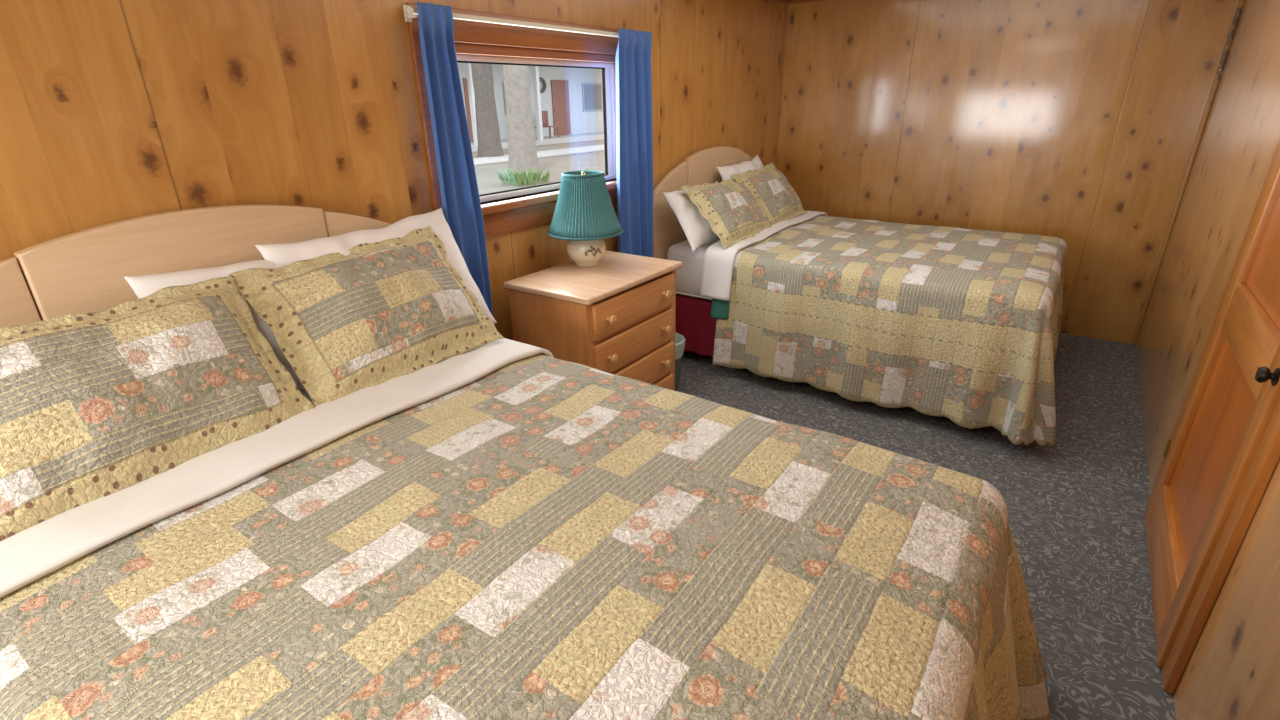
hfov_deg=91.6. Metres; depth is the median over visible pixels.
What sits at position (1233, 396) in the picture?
door
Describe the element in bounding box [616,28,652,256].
curtain
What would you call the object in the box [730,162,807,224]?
pillow sham
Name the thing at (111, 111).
wall
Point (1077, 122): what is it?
wall
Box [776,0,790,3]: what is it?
trim
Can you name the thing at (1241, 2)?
trim
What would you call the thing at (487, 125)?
tree
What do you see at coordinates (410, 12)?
curtain rod
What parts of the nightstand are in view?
knob, knob, frame, drawer, drawer, drawer, drawer, knob, knob, knob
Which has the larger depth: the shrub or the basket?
the shrub
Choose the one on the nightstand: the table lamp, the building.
the table lamp
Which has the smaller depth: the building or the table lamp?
the table lamp
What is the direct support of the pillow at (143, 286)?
on the headboard
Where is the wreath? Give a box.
[539,77,546,92]
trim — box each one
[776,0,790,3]
[790,0,823,3]
[1131,0,1244,344]
[1146,139,1279,693]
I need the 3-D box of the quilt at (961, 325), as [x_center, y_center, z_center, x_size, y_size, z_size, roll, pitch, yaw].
[1.563,-0.348,3.630,1.761,0.678,1.727,14,27,32]
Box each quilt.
[0,354,1050,719]
[710,215,1066,445]
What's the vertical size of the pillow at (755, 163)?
0.412 m
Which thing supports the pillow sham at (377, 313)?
on the sheet at (47, 546)
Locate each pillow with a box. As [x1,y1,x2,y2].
[124,260,304,389]
[255,208,496,323]
[663,181,719,251]
[716,155,762,180]
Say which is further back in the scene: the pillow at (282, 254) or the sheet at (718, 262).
the sheet at (718, 262)
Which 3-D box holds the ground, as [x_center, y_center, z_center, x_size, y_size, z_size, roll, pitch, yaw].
[-12.210,-13.413,36.461,59.870,0.230,70.000,14,27,32]
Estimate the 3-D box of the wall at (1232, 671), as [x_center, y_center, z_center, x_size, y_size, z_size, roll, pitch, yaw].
[1.355,-0.007,1.069,0.120,2.270,6.800,14,27,32]
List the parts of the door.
rail, panel, rail, panel, handle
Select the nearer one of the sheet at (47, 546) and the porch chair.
the sheet at (47, 546)
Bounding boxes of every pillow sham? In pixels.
[0,275,314,540]
[228,226,503,405]
[680,178,771,248]
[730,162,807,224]
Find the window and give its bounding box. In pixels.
[405,2,618,237]
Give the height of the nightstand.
0.790 m
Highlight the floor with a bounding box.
[676,333,1175,719]
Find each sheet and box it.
[0,338,553,597]
[700,211,826,300]
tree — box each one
[471,63,503,157]
[503,65,539,175]
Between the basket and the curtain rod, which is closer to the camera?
the curtain rod
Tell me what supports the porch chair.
on the building
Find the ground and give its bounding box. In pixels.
[472,139,604,194]
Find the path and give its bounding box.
[473,145,603,165]
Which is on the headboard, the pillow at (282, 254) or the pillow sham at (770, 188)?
the pillow at (282, 254)
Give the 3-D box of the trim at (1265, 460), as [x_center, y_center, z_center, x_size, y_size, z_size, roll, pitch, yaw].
[1.697,-0.211,1.657,0.024,2.060,1.000,14,27,32]
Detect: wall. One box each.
[0,0,787,340]
[776,0,1238,343]
[1135,0,1279,719]
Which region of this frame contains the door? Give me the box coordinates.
[1144,144,1279,667]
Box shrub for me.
[496,167,550,186]
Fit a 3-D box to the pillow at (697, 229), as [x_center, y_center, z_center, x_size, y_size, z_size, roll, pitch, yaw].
[0.395,-0.860,3.685,0.223,0.320,0.640,15,27,32]
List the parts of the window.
frame, sill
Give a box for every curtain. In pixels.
[417,2,492,315]
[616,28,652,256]
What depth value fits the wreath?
23.99 m
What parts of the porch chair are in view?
backrest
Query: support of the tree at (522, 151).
on the ground
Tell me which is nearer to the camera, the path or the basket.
the basket
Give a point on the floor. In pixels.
(1076, 505)
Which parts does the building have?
door, porch post, porch post, door, pane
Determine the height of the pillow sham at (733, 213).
0.341 m
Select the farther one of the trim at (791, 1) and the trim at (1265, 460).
the trim at (791, 1)
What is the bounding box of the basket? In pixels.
[675,332,684,390]
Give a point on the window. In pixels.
(513, 214)
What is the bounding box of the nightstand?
[504,251,682,390]
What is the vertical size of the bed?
1.205 m
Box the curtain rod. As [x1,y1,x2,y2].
[403,5,618,36]
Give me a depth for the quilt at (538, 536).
1.10 m
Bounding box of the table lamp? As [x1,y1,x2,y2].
[547,170,622,266]
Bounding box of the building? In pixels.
[458,63,603,151]
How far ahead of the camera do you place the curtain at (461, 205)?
2.31 m
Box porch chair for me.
[542,111,559,137]

